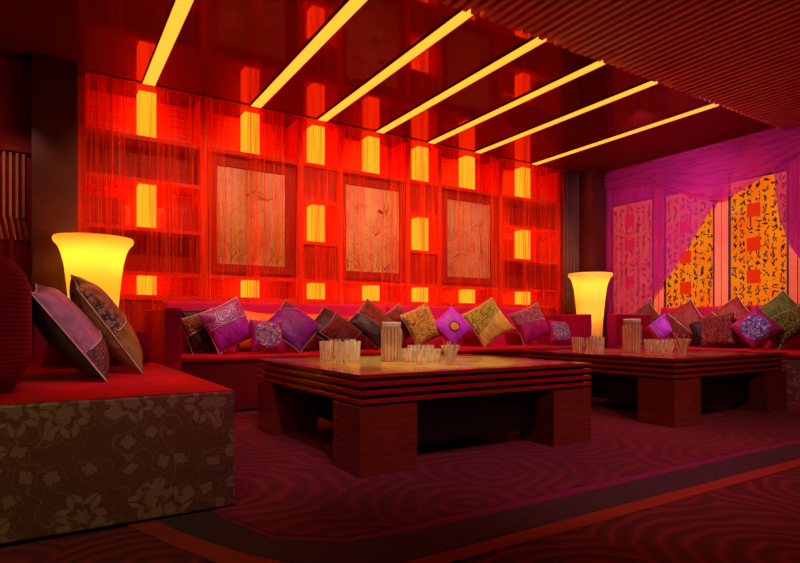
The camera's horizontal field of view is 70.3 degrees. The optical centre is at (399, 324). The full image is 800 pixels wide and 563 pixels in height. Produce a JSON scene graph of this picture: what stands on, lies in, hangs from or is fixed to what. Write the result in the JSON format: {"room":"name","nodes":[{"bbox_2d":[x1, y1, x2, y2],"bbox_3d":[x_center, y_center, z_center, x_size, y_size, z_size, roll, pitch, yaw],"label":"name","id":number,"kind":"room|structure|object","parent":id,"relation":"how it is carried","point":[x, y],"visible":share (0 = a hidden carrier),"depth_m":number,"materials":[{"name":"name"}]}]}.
{"room":"entertainment venue","nodes":[
{"label":"entertainment venue","id":0,"kind":"room"},
{"bbox_2d":[31,78,541,304],"bbox_3d":[-0.455,-0.672,6.210,7.240,2.644,0.100,0,0,-32],"label":"wall","id":1,"kind":"structure","parent":0,"point":[177,119],"depth_m":5.38,"materials":[{"name":"red tile"}]},
{"bbox_2d":[32,53,76,296],"bbox_3d":[-2.707,-0.671,4.445,0.290,2.642,0.508,0,0,-32],"label":"column","id":2,"kind":"structure","parent":1,"relation":"attached to","point":[54,80],"depth_m":4.22,"materials":[{"name":"brown wood"}]},
{"bbox_2d":[0,0,776,179],"bbox_3d":[1.598,-2.024,2.918,7.240,0.060,7.860,0,0,-32],"label":"ceiling","id":3,"kind":"structure","parent":0,"point":[232,50],"depth_m":4.54,"materials":[{"name":"mirror"}]},
{"bbox_2d":[142,0,194,86],"bbox_3d":[-1.467,-1.988,3.713,0.108,0.011,2.305,0,0,-32],"label":"recessed light","id":4,"kind":"object","parent":3,"relation":"in","point":[178,14],"visible":1,"depth_m":3.95,"materials":[{"name":"yellow plastic"}]},
{"bbox_2d":[250,0,368,108],"bbox_3d":[-0.704,-1.988,4.190,0.108,0.011,2.305,0,0,-32],"label":"recessed light","id":5,"kind":"object","parent":3,"relation":"in","point":[349,8],"visible":1,"depth_m":4.07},
{"bbox_2d":[85,71,565,314],"bbox_3d":[-0.179,-0.679,5.899,5.420,2.628,0.050,0,0,-32],"label":"curtain","id":6,"kind":"object","parent":3,"relation":"hanging from","point":[422,202],"visible":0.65,"depth_m":5.30,"materials":[{"name":"red fabric"}]},
{"bbox_2d":[317,9,474,121],"bbox_3d":[-0.148,-1.988,4.536,0.108,0.011,2.305,0,0,-32],"label":"recessed light","id":7,"kind":"object","parent":3,"relation":"in","point":[460,17],"visible":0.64,"depth_m":4.26,"materials":[{"name":"yellow plastic"}]},
{"bbox_2d":[375,35,545,133],"bbox_3d":[0.399,-1.988,4.878,0.108,0.011,2.305,0,0,-32],"label":"recessed light","id":8,"kind":"object","parent":3,"relation":"in","point":[533,43],"visible":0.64,"depth_m":4.62,"materials":[{"name":"yellow plastic"}]},
{"bbox_2d":[427,60,608,143],"bbox_3d":[0.947,-1.988,5.219,0.108,0.011,2.305,0,0,-32],"label":"recessed light","id":9,"kind":"object","parent":3,"relation":"in","point":[594,65],"visible":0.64,"depth_m":4.98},
{"bbox_2d":[474,79,657,153],"bbox_3d":[1.502,-1.988,5.566,0.108,0.011,2.305,0,0,-32],"label":"recessed light","id":10,"kind":"object","parent":3,"relation":"in","point":[649,83],"visible":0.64,"depth_m":5.34,"materials":[{"name":"yellow plastic"}]},
{"bbox_2d":[563,172,578,313],"bbox_3d":[2.247,-0.671,7.442,0.290,2.639,0.056,0,0,-32],"label":"drape","id":11,"kind":"object","parent":3,"relation":"hanging from","point":[570,180],"visible":0.51,"depth_m":7.42,"materials":[{"name":"brown fabric"}]},
{"bbox_2d":[434,0,799,130],"bbox_3d":[2.241,-1.963,1.790,6.798,0.054,4.865,0,0,-32],"label":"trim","id":12,"kind":"structure","parent":3,"relation":"attached to","point":[741,56],"depth_m":3.85,"materials":[{"name":"red wood"}]},
{"bbox_2d":[531,102,717,164],"bbox_3d":[2.266,-1.988,6.042,0.108,0.011,2.305,0,0,-32],"label":"recessed light","id":13,"kind":"object","parent":3,"relation":"in","point":[711,105],"visible":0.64,"depth_m":5.84,"materials":[{"name":"yellow plastic"}]},
{"bbox_2d":[0,409,799,562],"bbox_3d":[1.598,0.680,2.918,7.240,0.060,7.860,0,0,-32],"label":"floor","id":14,"kind":"structure","parent":0,"point":[757,520],"depth_m":1.70,"materials":[{"name":"carpet"}]},
{"bbox_2d":[0,56,30,285],"bbox_3d":[-2.976,-0.670,4.143,0.475,2.620,0.080,0,0,-32],"label":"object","id":15,"kind":"object","parent":14,"relation":"on","point":[15,74],"visible":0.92,"depth_m":4.21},
{"bbox_2d":[52,232,133,305],"bbox_3d":[-2.178,0.009,4.040,0.514,1.254,0.514,0,0,-32],"label":"floor lamp","id":16,"kind":"object","parent":14,"relation":"on","point":[99,259],"visible":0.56,"depth_m":3.88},
{"bbox_2d":[77,74,559,332],"bbox_3d":[-0.308,-0.670,6.069,5.476,2.637,0.285,0,0,-32],"label":"wall shelving","id":17,"kind":"object","parent":14,"relation":"on","point":[134,170],"visible":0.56,"depth_m":5.50,"materials":[{"name":"red wood"}]},
{"bbox_2d":[137,90,155,137],"bbox_3d":[-2.178,-1.786,4.876,0.136,0.388,0.136,0,0,-32],"label":"lamp","id":18,"kind":"object","parent":17,"relation":"on","point":[146,101],"visible":0.79,"depth_m":4.82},
{"bbox_2d":[137,184,155,227],"bbox_3d":[-2.178,-1.009,4.876,0.136,0.366,0.136,0,0,-32],"label":"lamp","id":19,"kind":"object","parent":17,"relation":"on","point":[144,219],"visible":0.71,"depth_m":4.81,"materials":[{"name":"yellow"}]},
{"bbox_2d":[137,276,155,294],"bbox_3d":[-2.178,-0.337,4.876,0.136,0.158,0.136,0,0,-32],"label":"box","id":20,"kind":"object","parent":17,"relation":"on","point":[144,283],"visible":0.79,"depth_m":4.81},
{"bbox_2d":[207,155,292,274],"bbox_3d":[-1.385,-1.000,5.301,0.794,1.034,0.052,0,0,-32],"label":"framed painting","id":21,"kind":"object","parent":17,"relation":"attached to","point":[235,170],"visible":0.73,"depth_m":5.27},
{"bbox_2d":[241,111,258,153],"bbox_3d":[-1.415,-1.786,5.352,0.136,0.388,0.136,0,0,-32],"label":"lamp","id":22,"kind":"object","parent":17,"relation":"on","point":[244,117],"visible":0.71,"depth_m":5.30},
{"bbox_2d":[241,280,258,297],"bbox_3d":[-1.415,-0.337,5.352,0.136,0.158,0.136,0,0,-32],"label":"box","id":23,"kind":"object","parent":17,"relation":"on","point":[243,282],"visible":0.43,"depth_m":5.30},
{"bbox_2d":[307,125,324,164],"bbox_3d":[-0.846,-1.786,5.707,0.136,0.388,0.136,0,0,-32],"label":"lamp","id":24,"kind":"object","parent":17,"relation":"on","point":[312,137],"visible":0.64,"depth_m":5.65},
{"bbox_2d":[307,204,324,241],"bbox_3d":[-0.846,-1.009,5.707,0.136,0.366,0.136,0,0,-32],"label":"box","id":25,"kind":"object","parent":17,"relation":"on","point":[311,210],"visible":0.64,"depth_m":5.65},
{"bbox_2d":[307,283,324,298],"bbox_3d":[-0.846,-0.337,5.707,0.136,0.158,0.136,0,0,-32],"label":"box","id":26,"kind":"object","parent":17,"relation":"on","point":[311,294],"visible":0.64,"depth_m":5.65,"materials":[{"name":"yellow"}]},
{"bbox_2d":[362,136,378,173],"bbox_3d":[-0.311,-1.786,6.040,0.136,0.388,0.136,0,0,-32],"label":"box","id":27,"kind":"object","parent":17,"relation":"on","point":[370,164],"visible":0.79,"depth_m":5.98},
{"bbox_2d":[362,285,378,300],"bbox_3d":[-0.311,-0.337,6.040,0.136,0.158,0.136,0,0,-32],"label":"box","id":28,"kind":"object","parent":17,"relation":"on","point":[372,292],"visible":0.79,"depth_m":5.99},
{"bbox_2d":[343,176,403,280],"bbox_3d":[-0.290,-1.000,5.984,0.794,1.034,0.052,0,0,-32],"label":"framed painting","id":29,"kind":"object","parent":17,"relation":"attached to","point":[373,221],"visible":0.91,"depth_m":5.97},
{"bbox_2d":[411,146,427,181],"bbox_3d":[0.223,-1.786,6.374,0.136,0.388,0.136,0,0,-32],"label":"box","id":30,"kind":"object","parent":17,"relation":"on","point":[425,150],"visible":0.79,"depth_m":6.33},
{"bbox_2d":[411,217,427,250],"bbox_3d":[0.223,-1.009,6.374,0.136,0.366,0.136,0,0,-32],"label":"box","id":31,"kind":"object","parent":17,"relation":"on","point":[416,234],"visible":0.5,"depth_m":6.33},
{"bbox_2d":[411,287,427,301],"bbox_3d":[0.223,-0.337,6.374,0.136,0.158,0.136,0,0,-32],"label":"box","id":32,"kind":"object","parent":17,"relation":"on","point":[414,291],"visible":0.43,"depth_m":6.33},
{"bbox_2d":[459,156,474,188],"bbox_3d":[0.791,-1.786,6.728,0.136,0.388,0.136,0,0,-32],"label":"box","id":33,"kind":"object","parent":17,"relation":"on","point":[467,167],"visible":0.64,"depth_m":6.67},
{"bbox_2d":[459,289,474,302],"bbox_3d":[0.791,-0.337,6.728,0.136,0.158,0.136,0,0,-32],"label":"box","id":34,"kind":"object","parent":17,"relation":"on","point":[465,296],"visible":0.79,"depth_m":6.67,"materials":[{"name":"yellow"}]},
{"bbox_2d":[442,191,495,284],"bbox_3d":[0.804,-1.000,6.666,0.794,1.034,0.052,0,0,-32],"label":"framed painting","id":35,"kind":"object","parent":17,"relation":"attached to","point":[476,260],"visible":0.89,"depth_m":6.64},
{"bbox_2d":[515,230,529,258],"bbox_3d":[1.555,-1.009,7.204,0.136,0.366,0.136,0,0,-32],"label":"box","id":36,"kind":"object","parent":17,"relation":"on","point":[518,234],"visible":0.79,"depth_m":7.15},
{"bbox_2d":[515,167,529,197],"bbox_3d":[1.555,-1.786,7.204,0.136,0.388,0.136,0,0,-32],"label":"box","id":37,"kind":"object","parent":17,"relation":"on","point":[518,175],"visible":0.64,"depth_m":7.15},
{"bbox_2d":[515,292,529,304],"bbox_3d":[1.555,-0.337,7.204,0.136,0.158,0.136,0,0,-32],"label":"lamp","id":38,"kind":"object","parent":17,"relation":"on","point":[517,294],"visible":0.64,"depth_m":7.17,"materials":[{"name":"yellow"}]},
{"bbox_2d":[147,300,590,410],"bbox_3d":[0.020,0.218,5.466,4.420,0.836,0.855,0,0,-32],"label":"sofa","id":39,"kind":"object","parent":14,"relation":"on","point":[236,369],"visible":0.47,"depth_m":4.66,"materials":[{"name":"red fabric"}]},
{"bbox_2d":[182,308,213,353],"bbox_3d":[-1.585,0.046,4.568,0.383,0.375,0.160,0,0,-38],"label":"cushion","id":40,"kind":"object","parent":39,"relation":"on","point":[198,338],"visible":0.48,"depth_m":4.49,"materials":[{"name":"brown fabric"}]},
{"bbox_2d":[196,297,250,353],"bbox_3d":[-1.375,0.001,4.539,0.474,0.466,0.171,0,0,-39],"label":"cushion","id":41,"kind":"object","parent":39,"relation":"on","point":[227,324],"visible":0.96,"depth_m":4.48,"materials":[{"name":"purple fabric"}]},
{"bbox_2d":[182,351,318,362],"bbox_3d":[-1.268,0.248,4.563,1.044,0.036,0.685,0,0,-32],"label":"seat cushion","id":42,"kind":"object","parent":39,"relation":"on","point":[201,356],"depth_m":4.29,"materials":[{"name":"red fabric"}]},
{"bbox_2d":[238,310,273,348],"bbox_3d":[-1.220,0.050,4.910,0.371,0.368,0.148,0,0,-29],"label":"cushion","id":43,"kind":"object","parent":39,"relation":"on","point":[250,315],"visible":0.2,"depth_m":4.86,"materials":[{"name":"fabric"}]},
{"bbox_2d":[249,319,283,352],"bbox_3d":[-1.075,0.094,4.590,0.291,0.281,0.166,0,0,-28],"label":"cushion","id":44,"kind":"object","parent":39,"relation":"on","point":[266,336],"visible":1,"depth_m":4.53,"materials":[{"name":"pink fabric"}]},
{"bbox_2d":[267,300,317,352],"bbox_3d":[-0.912,0.008,4.838,0.302,0.452,0.487,0,0,26],"label":"cushion","id":45,"kind":"object","parent":39,"relation":"on","point":[298,328],"visible":0.92,"depth_m":4.78,"materials":[{"name":"purple fabric"}]},
{"bbox_2d":[303,314,321,349],"bbox_3d":[-0.768,0.058,5.191,0.350,0.351,0.153,0,0,-37],"label":"cushion","id":46,"kind":"object","parent":39,"relation":"on","point":[313,343],"visible":0.16,"depth_m":5.12,"materials":[{"name":"red fabric"}]},
{"bbox_2d":[314,306,334,340],"bbox_3d":[-0.612,0.031,5.035,0.432,0.406,0.257,0,0,-2],"label":"cushion","id":47,"kind":"object","parent":39,"relation":"on","point":[323,318],"visible":0.31,"depth_m":4.98,"materials":[{"name":"brown fabric"}]},
{"bbox_2d":[291,348,380,356],"bbox_3d":[-0.379,0.248,5.117,1.044,0.036,0.685,0,0,-32],"label":"seat cushion","id":48,"kind":"object","parent":39,"relation":"on","point":[368,351],"depth_m":4.93,"materials":[{"name":"red fabric"}]},
{"bbox_2d":[320,312,361,341],"bbox_3d":[-0.503,0.060,4.850,0.203,0.348,0.359,0,0,31],"label":"cushion","id":49,"kind":"object","parent":39,"relation":"on","point":[338,327],"visible":0.7,"depth_m":4.80,"materials":[{"name":"brown fabric"}]},
{"bbox_2d":[341,315,365,348],"bbox_3d":[-0.483,0.064,5.385,0.345,0.340,0.121,0,0,-32],"label":"cushion","id":50,"kind":"object","parent":39,"relation":"on","point":[360,337],"visible":0.1,"depth_m":5.40,"materials":[{"name":"red fabric"}]},
{"bbox_2d":[348,298,393,349],"bbox_3d":[-0.250,-0.012,5.301,0.249,0.492,0.507,0,0,34],"label":"cushion","id":51,"kind":"object","parent":39,"relation":"on","point":[369,318],"visible":0.7,"depth_m":5.21,"materials":[{"name":"brown fabric"}]},
{"bbox_2d":[386,304,410,341],"bbox_3d":[-0.029,0.008,5.593,0.462,0.452,0.167,0,0,-40],"label":"cushion","id":52,"kind":"object","parent":39,"relation":"on","point":[394,314],"visible":0.27,"depth_m":5.56,"materials":[{"name":"red fabric"}]},
{"bbox_2d":[399,302,440,344],"bbox_3d":[0.218,0.002,5.597,0.475,0.464,0.180,0,0,-40],"label":"cushion","id":53,"kind":"object","parent":39,"relation":"on","point":[420,322],"visible":0.93,"depth_m":5.53,"materials":[{"name":"gold fabric"}]},
{"bbox_2d":[436,303,475,344],"bbox_3d":[0.521,0.007,5.687,0.484,0.455,0.184,0,0,-28],"label":"cushion","id":54,"kind":"object","parent":39,"relation":"on","point":[451,325],"visible":0.93,"depth_m":5.63,"materials":[{"name":"purple fabric"}]},
{"bbox_2d":[420,346,512,352],"bbox_3d":[0.510,0.248,5.671,1.044,0.036,0.685,0,0,-32],"label":"seat cushion","id":55,"kind":"object","parent":39,"relation":"on","point":[463,349],"depth_m":5.56,"materials":[{"name":"red fabric"}]},
{"bbox_2d":[461,297,514,346],"bbox_3d":[0.937,-0.035,6.036,0.548,0.537,0.221,0,0,-24],"label":"cushion","id":56,"kind":"object","parent":39,"relation":"on","point":[489,322],"visible":0.99,"depth_m":5.98,"materials":[{"name":"gold fabric"}]},
{"bbox_2d":[509,302,548,345],"bbox_3d":[1.481,-0.013,6.414,0.510,0.492,0.176,0,0,-11],"label":"cushion","id":57,"kind":"object","parent":39,"relation":"on","point":[530,322],"visible":1,"depth_m":6.36,"materials":[{"name":"pink fabric"}]},
{"bbox_2d":[480,344,582,351],"bbox_3d":[1.399,0.248,6.226,1.044,0.036,0.685,0,0,-32],"label":"seat cushion","id":58,"kind":"object","parent":39,"relation":"on","point":[515,347],"depth_m":6.07,"materials":[{"name":"red fabric"}]},
{"bbox_2d":[547,320,571,344],"bbox_3d":[1.809,0.087,6.412,0.306,0.294,0.164,0,0,-8],"label":"cushion","id":59,"kind":"object","parent":39,"relation":"on","point":[559,331],"visible":0.96,"depth_m":6.36,"materials":[{"name":"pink fabric"}]},
{"bbox_2d":[124,397,799,562],"bbox_3d":[1.180,0.643,3.891,5.880,0.011,2.885,0,0,-32],"label":"area rug","id":60,"kind":"object","parent":14,"relation":"on","point":[466,498],"visible":0.55,"depth_m":2.22,"materials":[{"name":"red carpet"}]},
{"bbox_2d":[0,324,233,543],"bbox_3d":[-1.536,0.218,2.467,1.125,0.836,1.807,0,0,-32],"label":"sofa","id":61,"kind":"object","parent":60,"relation":"on","point":[79,451],"visible":0.84,"depth_m":1.82,"materials":[{"name":"red fabric"}]},
{"bbox_2d":[0,255,33,390],"bbox_3d":[-1.577,-0.007,2.104,0.360,0.470,0.900,0,0,-32],"label":"cushion","id":62,"kind":"object","parent":61,"relation":"on","point":[16,322],"visible":0.99,"depth_m":1.83,"materials":[{"name":"red fabric"}]},
{"bbox_2d":[31,283,109,381],"bbox_3d":[-1.376,0.025,2.371,0.296,0.414,0.472,0,0,-33],"label":"cushion","id":63,"kind":"object","parent":61,"relation":"on","point":[59,320],"visible":0.94,"depth_m":2.23,"materials":[{"name":"purple fabric"}]},
{"bbox_2d":[69,274,143,373],"bbox_3d":[-1.422,-0.011,2.743,0.307,0.487,0.545,0,0,-35],"label":"cushion","id":64,"kind":"object","parent":61,"relation":"on","point":[122,342],"visible":0.89,"depth_m":2.59,"materials":[{"name":"brown fabric"}]},
{"bbox_2d":[66,332,150,366],"bbox_3d":[-1.643,0.133,3.201,0.420,0.190,0.190,0,0,-32],"label":"bolster","id":65,"kind":"object","parent":61,"relation":"on","point":[143,337],"visible":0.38,"depth_m":3.22,"materials":[{"name":"fabric"}]},
{"bbox_2d":[0,363,233,404],"bbox_3d":[-1.439,0.230,2.461,0.963,0.004,1.680,0,0,-32],"label":"seat cushion","id":66,"kind":"object","parent":61,"relation":"on","point":[41,383],"depth_m":2.07,"materials":[{"name":"red fabric"}]},
{"bbox_2d":[257,353,591,477],"bbox_3d":[0.085,0.423,3.312,1.440,0.430,1.350,0,0,-32],"label":"coffee table","id":67,"kind":"object","parent":60,"relation":"on","point":[379,411],"visible":0.98,"depth_m":2.81,"materials":[{"name":"red paint"}]},
{"bbox_2d":[319,341,332,361],"bbox_3d":[-0.419,0.150,3.214,0.077,0.118,0.077,0,0,-32],"label":"drinking glass","id":68,"kind":"object","parent":67,"relation":"on","point":[325,347],"visible":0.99,"depth_m":3.18,"materials":[{"name":"white"}]},
{"bbox_2d":[329,339,340,357],"bbox_3d":[-0.413,0.150,3.603,0.077,0.118,0.077,0,0,-32],"label":"drinking glass","id":69,"kind":"object","parent":67,"relation":"on","point":[333,340],"visible":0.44,"depth_m":3.57,"materials":[{"name":"white"}]},
{"bbox_2d":[334,342,347,363],"bbox_3d":[-0.317,0.150,3.049,0.077,0.118,0.077,0,0,-32],"label":"drinking glass","id":70,"kind":"object","parent":67,"relation":"on","point":[340,348],"visible":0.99,"depth_m":3.02,"materials":[{"name":"white"}]},
{"bbox_2d":[344,339,355,357],"bbox_3d":[-0.322,0.150,3.659,0.077,0.118,0.077,0,0,-32],"label":"drinking glass","id":71,"kind":"object","parent":67,"relation":"on","point":[345,340],"visible":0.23,"depth_m":3.63,"materials":[{"name":"white"}]},
{"bbox_2d":[347,341,360,361],"bbox_3d":[-0.260,0.150,3.214,0.077,0.118,0.077,0,0,-32],"label":"drinking glass","id":72,"kind":"object","parent":67,"relation":"on","point":[353,346],"visible":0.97,"depth_m":3.18,"materials":[{"name":"white"}]},
{"bbox_2d":[381,322,401,361],"bbox_3d":[-0.052,0.096,3.312,0.124,0.226,0.142,0,0,-17],"label":"glass pitcher","id":73,"kind":"object","parent":67,"relation":"on","point":[391,332],"visible":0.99,"depth_m":3.25,"materials":[{"name":"beige"}]},
{"bbox_2d":[401,348,416,361],"bbox_3d":[0.051,0.172,3.214,0.095,0.075,0.091,0,0,-32],"label":"glass cup","id":74,"kind":"object","parent":67,"relation":"on","point":[406,353],"visible":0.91,"depth_m":3.18,"materials":[{"name":"white"}]},
{"bbox_2d":[407,345,420,349],"bbox_3d":[0.093,0.172,3.775,0.095,0.075,0.091,0,0,-32],"label":"glass cup","id":75,"kind":"object","parent":67,"relation":"on","point":[418,347],"visible":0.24,"depth_m":3.74,"materials":[{"name":"white"}]},
{"bbox_2d":[411,350,428,364],"bbox_3d":[0.106,0.172,3.010,0.095,0.075,0.091,0,0,-32],"label":"glass cup","id":76,"kind":"object","parent":67,"relation":"on","point":[419,357],"visible":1,"depth_m":2.98,"materials":[{"name":"white"}]},
{"bbox_2d":[421,345,433,349],"bbox_3d":[0.180,0.172,3.775,0.095,0.075,0.091,0,0,-32],"label":"glass cup","id":77,"kind":"object","parent":67,"relation":"on","point":[423,347],"visible":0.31,"depth_m":3.74,"materials":[{"name":"white"}]},
{"bbox_2d":[425,349,440,362],"bbox_3d":[0.184,0.172,3.171,0.095,0.075,0.091,0,0,-32],"label":"glass cup","id":78,"kind":"object","parent":67,"relation":"on","point":[434,355],"visible":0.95,"depth_m":3.14,"materials":[{"name":"white"}]},
{"bbox_2d":[441,339,460,363],"bbox_3d":[0.271,0.141,3.049,0.102,0.136,0.102,0,0,-9],"label":"holder","id":79,"kind":"object","parent":67,"relation":"on","point":[450,351],"visible":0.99,"depth_m":3.02,"materials":[{"name":"clear glass"}]},
{"bbox_2d":[524,347,786,427],"bbox_3d":[1.962,0.423,4.441,1.430,0.430,1.300,0,0,-32],"label":"coffee table","id":80,"kind":"object","parent":60,"relation":"on","point":[668,389],"visible":0.77,"depth_m":3.94,"materials":[{"name":"red paint"}]},
{"bbox_2d":[572,337,581,351],"bbox_3d":[1.373,0.151,4.404,0.081,0.115,0.081,0,0,-32],"label":"drinking glass","id":81,"kind":"object","parent":80,"relation":"on","point":[576,341],"visible":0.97,"depth_m":4.37,"materials":[{"name":"white"}]},
{"bbox_2d":[582,338,593,352],"bbox_3d":[1.397,0.151,4.217,0.081,0.115,0.081,0,0,-32],"label":"drinking glass","id":82,"kind":"object","parent":80,"relation":"on","point":[587,342],"visible":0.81,"depth_m":4.18,"materials":[{"name":"white"}]},
{"bbox_2d":[593,337,604,352],"bbox_3d":[1.511,0.151,4.308,0.081,0.115,0.081,0,0,-32],"label":"drinking glass","id":83,"kind":"object","parent":80,"relation":"on","point":[598,341],"visible":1,"depth_m":4.28,"materials":[{"name":"white"}]},
{"bbox_2d":[622,319,641,352],"bbox_3d":[1.764,0.081,4.333,0.140,0.256,0.160,0,0,-18],"label":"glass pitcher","id":84,"kind":"object","parent":80,"relation":"on","point":[631,328],"visible":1,"depth_m":4.27,"materials":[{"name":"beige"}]},
{"bbox_2d":[643,339,656,352],"bbox_3d":[1.905,0.159,4.324,0.098,0.100,0.093,0,0,-32],"label":"glass cup","id":85,"kind":"object","parent":80,"relation":"on","point":[648,345],"visible":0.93,"depth_m":4.29,"materials":[{"name":"white"}]},
{"bbox_2d":[652,340,665,353],"bbox_3d":[1.904,0.159,4.172,0.098,0.100,0.093,0,0,-32],"label":"glass cup","id":86,"kind":"object","parent":80,"relation":"on","point":[658,345],"visible":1,"depth_m":4.14,"materials":[{"name":"white"}]},
{"bbox_2d":[661,339,673,352],"bbox_3d":[2.042,0.159,4.324,0.098,0.100,0.093,0,0,-32],"label":"glass cup","id":87,"kind":"object","parent":80,"relation":"on","point":[669,345],"visible":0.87,"depth_m":4.29,"materials":[{"name":"white"}]},
{"bbox_2d":[673,333,691,355],"bbox_3d":[1.937,0.131,3.899,0.117,0.156,0.117,0,0,-9],"label":"holder","id":88,"kind":"object","parent":80,"relation":"on","point":[681,344],"visible":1,"depth_m":3.87,"materials":[{"name":"clear glass"}]},
{"bbox_2d":[607,304,799,401],"bbox_3d":[3.212,0.218,5.621,0.860,0.836,2.100,0,0,-32],"label":"sofa","id":89,"kind":"object","parent":60,"relation":"on","point":[615,323],"visible":0.3,"depth_m":5.77,"materials":[{"name":"red fabric"}]},
{"bbox_2d":[634,301,660,324],"bbox_3d":[2.843,-0.024,6.613,0.542,0.517,0.211,0,0,36],"label":"cushion","id":90,"kind":"object","parent":89,"relation":"on","point":[647,309],"visible":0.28,"depth_m":6.58,"materials":[{"name":"brown fabric"}]},
{"bbox_2d":[644,313,671,339],"bbox_3d":[2.877,0.052,6.260,0.181,0.363,0.361,0,0,-20],"label":"cushion","id":91,"kind":"object","parent":89,"relation":"on","point":[660,328],"visible":0.83,"depth_m":6.22,"materials":[{"name":"fabric"}]},
{"bbox_2d":[617,345,740,349],"bbox_3d":[2.941,0.248,5.971,0.770,0.036,0.980,0,0,-32],"label":"seat cushion","id":92,"kind":"object","parent":89,"relation":"on","point":[690,346],"depth_m":5.80,"materials":[{"name":"red fabric"}]},
{"bbox_2d":[665,299,701,345],"bbox_3d":[3.060,-0.028,6.137,0.546,0.523,0.214,0,0,37],"label":"cushion","id":93,"kind":"object","parent":89,"relation":"on","point":[679,319],"visible":0.69,"depth_m":6.10,"materials":[{"name":"red fabric"}]},
{"bbox_2d":[689,321,700,346],"bbox_3d":[3.164,0.066,5.888,0.339,0.336,0.150,0,0,42],"label":"cushion","id":94,"kind":"object","parent":89,"relation":"on","point":[695,328],"visible":0.34,"depth_m":5.90,"materials":[{"name":"black fabric"}]},
{"bbox_2d":[699,313,735,347],"bbox_3d":[3.179,0.055,5.693,0.368,0.358,0.162,0,0,45],"label":"cushion","id":95,"kind":"object","parent":89,"relation":"on","point":[714,329],"visible":0.94,"depth_m":5.64,"materials":[{"name":"red fabric"}]},
{"bbox_2d":[704,295,748,347],"bbox_3d":[3.339,-0.036,5.744,0.563,0.539,0.218,0,0,37],"label":"cushion","id":96,"kind":"object","parent":89,"relation":"on","point":[735,306],"visible":0.33,"depth_m":5.73,"materials":[{"name":"red fabric"}]},
{"bbox_2d":[709,348,799,356],"bbox_3d":[3.470,0.248,5.122,0.770,0.036,0.980,0,0,-32],"label":"seat cushion","id":97,"kind":"object","parent":89,"relation":"on","point":[791,352],"depth_m":5.12,"materials":[{"name":"red fabric"}]},
{"bbox_2d":[727,306,783,349],"bbox_3d":[3.326,0.025,5.318,0.199,0.419,0.426,0,0,-36],"label":"cushion","id":98,"kind":"object","parent":89,"relation":"on","point":[755,327],"visible":1,"depth_m":5.26,"materials":[{"name":"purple fabric"}]},
{"bbox_2d":[759,290,799,349],"bbox_3d":[3.565,-0.050,5.310,0.579,0.569,0.223,0,0,15],"label":"cushion","id":99,"kind":"object","parent":89,"relation":"on","point":[781,309],"visible":0.77,"depth_m":5.24,"materials":[{"name":"green fabric"}]},
{"bbox_2d":[568,272,612,336],"bbox_3d":[2.286,0.009,6.823,0.514,1.254,0.514,0,0,-32],"label":"floor lamp","id":100,"kind":"object","parent":14,"relation":"on","point":[590,288],"visible":0.7,"depth_m":6.67,"materials":[{"name":"yellow glass"}]},
{"bbox_3d":[4.551,-0.672,4.759,0.120,2.644,7.660,0,0,-32],"label":"wall","id":101,"kind":"structure","parent":0,"visible":0},
{"bbox_2d":[560,171,607,347],"bbox_3d":[2.478,-0.671,7.655,0.328,2.642,0.548,0,0,-32],"label":"trim","id":102,"kind":"structure","parent":101,"relation":"attached to","point":[593,186],"depth_m":7.44,"materials":[{"name":"brown wood"}]},
{"bbox_2d":[608,160,658,313],"bbox_3d":[2.948,-0.821,7.181,0.033,2.341,0.725,0,0,-32],"label":"wall panel","id":103,"kind":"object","parent":101,"relation":"in","point":[633,193],"depth_m":7.16,"materials":[{"name":"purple fabric"}]},
{"bbox_2d":[659,144,721,314],"bbox_3d":[3.340,-0.821,6.552,0.033,2.341,0.742,0,0,-32],"label":"wall panel","id":104,"kind":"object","parent":101,"relation":"in","point":[690,183],"depth_m":6.53,"materials":[{"name":"purple fabric"}]},
{"bbox_2d":[722,127,797,305],"bbox_3d":[3.736,-0.821,5.918,0.033,2.341,0.737,0,0,-32],"label":"wall panel","id":105,"kind":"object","parent":101,"relation":"in","point":[760,170],"depth_m":5.90,"materials":[{"name":"orange fabric"}]},
{"bbox_2d":[798,127,799,303],"bbox_3d":[4.132,-0.821,5.283,0.033,2.341,0.744,0,0,-32],"label":"curtain","id":106,"kind":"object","parent":101,"relation":"in","point":[798,127],"depth_m":5.58,"materials":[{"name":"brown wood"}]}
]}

